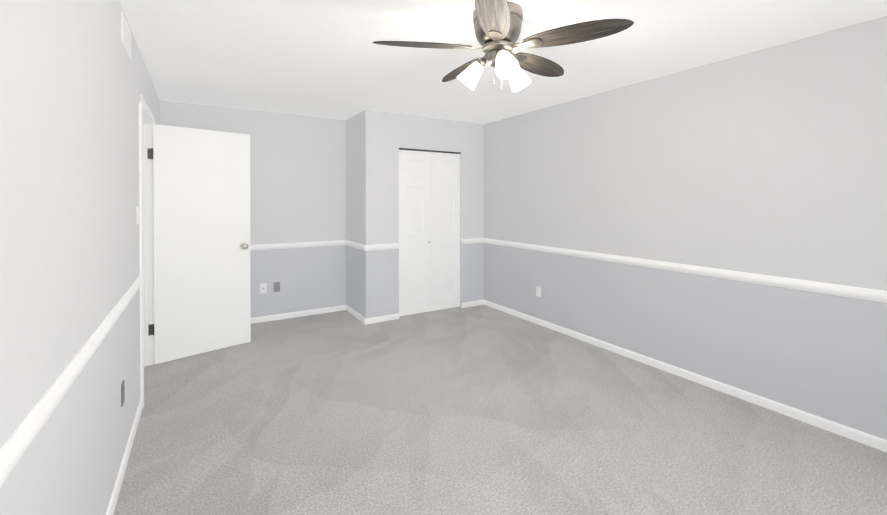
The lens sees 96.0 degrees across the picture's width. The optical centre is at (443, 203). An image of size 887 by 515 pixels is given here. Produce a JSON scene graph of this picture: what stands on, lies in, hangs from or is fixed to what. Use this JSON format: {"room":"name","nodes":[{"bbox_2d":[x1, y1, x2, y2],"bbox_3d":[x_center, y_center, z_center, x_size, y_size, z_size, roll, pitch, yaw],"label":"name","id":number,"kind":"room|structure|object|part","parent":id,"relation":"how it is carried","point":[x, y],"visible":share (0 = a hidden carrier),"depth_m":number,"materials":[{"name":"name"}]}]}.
{"room":"empty bedroom","nodes":[
{"label":"empty bedroom","id":0,"kind":"room"},
{"bbox_2d":[0,0,159,514],"bbox_3d":[-1.282,0.176,1.322,0.120,2.420,6.640,0,0,-31],"label":"wall","id":1,"kind":"structure","parent":0,"point":[75,81],"depth_m":1.23,"materials":[{"name":"paint"}]},
{"bbox_2d":[0,276,143,487],"bbox_3d":[-0.789,0.531,0.651,0.021,0.066,4.737,0,0,-31],"label":"trim","id":2,"kind":"structure","parent":1,"relation":"attached to","point":[15,447],"depth_m":1.05,"materials":[{"name":"white wood"}]},
{"bbox_2d":[121,380,124,406],"bbox_3d":[-1.655,0.981,2.061,0.007,0.115,0.070,0,0,-31],"label":"electrical outlet","id":3,"kind":"object","parent":1,"relation":"attached to","point":[122,393],"visible":1,"depth_m":2.04,"materials":[{"name":"grey plastic"}]},
{"bbox_2d":[106,399,142,514],"bbox_3d":[-0.792,1.359,0.655,0.012,0.063,4.737,0,0,-31],"label":"baseboard","id":4,"kind":"structure","parent":1,"relation":"attached to","point":[112,504],"depth_m":2.04,"materials":[{"name":"white wood"}]},
{"bbox_2d":[121,12,130,59],"bbox_3d":[-1.754,-0.920,2.209,0.009,0.160,0.300,0,0,-31],"label":"air vent","id":5,"kind":"object","parent":1,"relation":"in","point":[125,35],"visible":1,"depth_m":2.17,"materials":[{"name":"white"}]},
{"bbox_2d":[136,206,140,223],"bbox_3d":[-1.966,0.077,2.579,0.021,0.115,0.070,0,0,-31],"label":"light switch","id":6,"kind":"object","parent":1,"relation":"attached to","point":[137,214],"visible":1,"depth_m":2.55,"materials":[{"name":"white plastic"}]},
{"bbox_2d":[139,94,154,407],"bbox_3d":[-2.318,0.320,3.022,0.152,2.108,0.906,0,0,-31],"label":"door frame","id":7,"kind":"structure","parent":1,"relation":"attached to","point":[147,244],"depth_m":3.35,"materials":[{"name":"white wood"}]},
{"bbox_2d":[152,124,250,363],"bbox_3d":[-2.178,0.345,3.643,0.780,2.025,0.170,0,1,-45],"label":"entry door","id":8,"kind":"structure","parent":1,"relation":"in","point":[201,242],"depth_m":3.60,"materials":[{"name":"white wood"}]},
{"bbox_2d":[160,100,345,317],"bbox_3d":[-1.392,0.149,5.074,3.600,2.420,0.120,0,0,-31],"label":"wall","id":9,"kind":"structure","parent":0,"point":[297,178],"depth_m":4.75,"materials":[{"name":"paint"}]},
{"bbox_2d":[260,283,266,293],"bbox_3d":[-2.070,0.978,4.588,0.070,0.115,0.013,0,0,-31],"label":"outlet","id":10,"kind":"object","parent":9,"relation":"attached to","point":[263,287],"visible":1,"depth_m":4.59,"materials":[{"name":"white plastic"}]},
{"bbox_2d":[274,282,279,291],"bbox_3d":[-1.948,0.977,4.666,0.070,0.115,0.007,0,0,-31],"label":"duplex electrical outlet","id":11,"kind":"object","parent":9,"relation":"attached to","point":[276,286],"visible":1,"depth_m":4.67,"materials":[{"name":"grey plastic"}]},
{"bbox_2d":[250,240,343,250],"bbox_3d":[-2.064,0.502,4.584,1.940,0.066,0.021,0,0,-31],"label":"trim","id":12,"kind":"structure","parent":9,"relation":"attached to","point":[336,242],"depth_m":4.76,"materials":[{"name":"white wood"}]},
{"bbox_2d":[251,305,345,323],"bbox_3d":[-2.066,1.331,4.594,1.940,0.063,0.012,0,0,-31],"label":"baseboard","id":13,"kind":"structure","parent":9,"relation":"attached to","point":[343,307],"depth_m":4.78,"materials":[{"name":"white wood"}]},
{"bbox_2d":[346,109,483,317],"bbox_3d":[-0.350,0.148,5.229,1.660,2.420,0.700,0,0,-31],"label":"wall","id":14,"kind":"structure","parent":0,"point":[376,141],"depth_m":4.72,"materials":[{"name":"paint"}]},
{"bbox_2d":[344,240,367,250],"bbox_3d":[-1.051,0.501,4.768,0.021,0.066,0.681,0,0,-31],"label":"trim","id":15,"kind":"structure","parent":14,"relation":"attached to","point":[346,242],"depth_m":4.72,"materials":[{"name":"white wood"}]},
{"bbox_2d":[346,305,365,324],"bbox_3d":[-1.052,1.330,4.775,0.020,0.063,0.680,0,0,-31],"label":"baseboard","id":16,"kind":"structure","parent":14,"relation":"attached to","point":[350,310],"depth_m":4.74,"materials":[{"name":"white wood"}]},
{"bbox_2d":[366,313,398,324],"bbox_3d":[-0.692,1.331,4.607,0.400,0.063,0.020,0,0,-31],"label":"baseboard","id":17,"kind":"structure","parent":14,"relation":"attached to","point":[393,316],"depth_m":4.60,"materials":[{"name":"white wood"}]},
{"bbox_2d":[368,243,399,250],"bbox_3d":[-0.691,0.502,4.601,0.400,0.066,0.021,0,0,-31],"label":"trim","id":18,"kind":"structure","parent":14,"relation":"attached to","point":[394,245],"depth_m":4.60,"materials":[{"name":"white wood"}]},
{"bbox_2d":[399,148,460,316],"bbox_3d":[-0.163,0.345,4.973,0.886,2.006,0.065,0,0,-31],"label":"bifold closet door","id":19,"kind":"structure","parent":14,"relation":"in","point":[429,230],"depth_m":4.96,"materials":[{"name":"white wood"}]},
{"bbox_2d":[461,300,481,307],"bbox_3d":[0.377,1.326,5.264,0.330,0.063,0.012,0,0,-31],"label":"baseboard","id":20,"kind":"structure","parent":14,"relation":"attached to","point":[474,303],"depth_m":5.25,"materials":[{"name":"white wood"}]},
{"bbox_2d":[461,238,483,243],"bbox_3d":[0.380,0.498,5.254,0.330,0.066,0.021,0,0,-31],"label":"trim","id":21,"kind":"structure","parent":14,"relation":"attached to","point":[476,240],"depth_m":5.25,"materials":[{"name":"white wood"}]},
{"bbox_2d":[113,305,886,514],"bbox_3d":[-0.176,1.411,2.006,4.970,0.060,6.640,0,0,-31],"label":"floor","id":22,"kind":"structure","parent":0,"point":[480,410],"depth_m":2.37,"materials":[{"name":"carpet"}]},
{"bbox_2d":[120,0,886,123],"bbox_3d":[-0.176,-1.079,1.988,4.970,0.080,6.640,0,0,-31],"label":"ceiling","id":23,"kind":"structure","parent":0,"point":[323,58],"depth_m":2.67,"materials":[{"name":"white paint"}]},
{"bbox_2d":[373,0,633,91],"bbox_3d":[0.292,-0.834,2.233,1.277,0.414,1.256,0,0,-31],"label":"ceiling fan","id":24,"kind":"object","parent":23,"relation":"hanging from","point":[497,26],"visible":1,"depth_m":2.08,"materials":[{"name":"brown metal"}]},
{"bbox_3d":[-0.073,-0.846,2.136,0.605,0.018,0.154,0,12,-7],"label":"blade","id":25,"kind":"part","parent":24,"relation":"part of","materials":[{"name":"brown wood"}]},
{"bbox_3d":[0.136,-0.848,2.520,0.154,0.018,0.605,-13,6,-25],"label":"blade","id":26,"kind":"part","parent":24,"relation":"part of","materials":[{"name":"brown wood"}]},
{"bbox_3d":[0.229,-0.843,1.818,0.154,0.018,0.605,12,3,10],"label":"blade","id":27,"kind":"part","parent":24,"relation":"part of","materials":[{"name":"brown wood"}]},
{"bbox_3d":[0.330,-0.714,2.197,0.400,0.156,0.427,0,0,-31],"label":"lamp shade","id":28,"kind":"part","parent":24,"relation":"part of","materials":[{"name":"white glass"}]},
{"bbox_3d":[0.567,-0.848,2.441,0.605,0.018,0.154,0,-11,-43],"label":"blade","id":29,"kind":"part","parent":24,"relation":"part of","materials":[{"name":"brown wood"}]},
{"bbox_3d":[0.624,-0.845,2.006,0.605,0.018,0.154,0,-12,29],"label":"blade","id":30,"kind":"part","parent":24,"relation":"part of","materials":[{"name":"brown wood"}]},
{"bbox_2d":[484,16,886,439],"bbox_3d":[1.894,0.162,3.260,0.120,2.420,6.640,0,0,-31],"label":"wall","id":31,"kind":"structure","parent":0,"point":[771,161],"depth_m":2.89,"materials":[{"name":"paint"}]},
{"bbox_2d":[536,286,540,296],"bbox_3d":[1.069,0.993,4.496,0.007,0.115,0.070,0,0,-31],"label":"electrical outlet","id":32,"kind":"object","parent":31,"relation":"attached to","point":[538,291],"visible":1,"depth_m":4.49,"materials":[{"name":"white plastic"}]},
{"bbox_2d":[482,300,886,451],"bbox_3d":[2.020,1.343,2.935,0.012,0.063,5.700,0,0,-31],"label":"baseboard","id":33,"kind":"structure","parent":31,"relation":"attached to","point":[841,430],"depth_m":2.89,"materials":[{"name":"white wood"}]},
{"bbox_2d":[484,238,886,302],"bbox_3d":[2.017,0.514,2.927,0.021,0.066,5.700,0,0,-31],"label":"trim","id":34,"kind":"structure","parent":31,"relation":"attached to","point":[804,285],"depth_m":2.88,"materials":[{"name":"white wood"}]}
]}

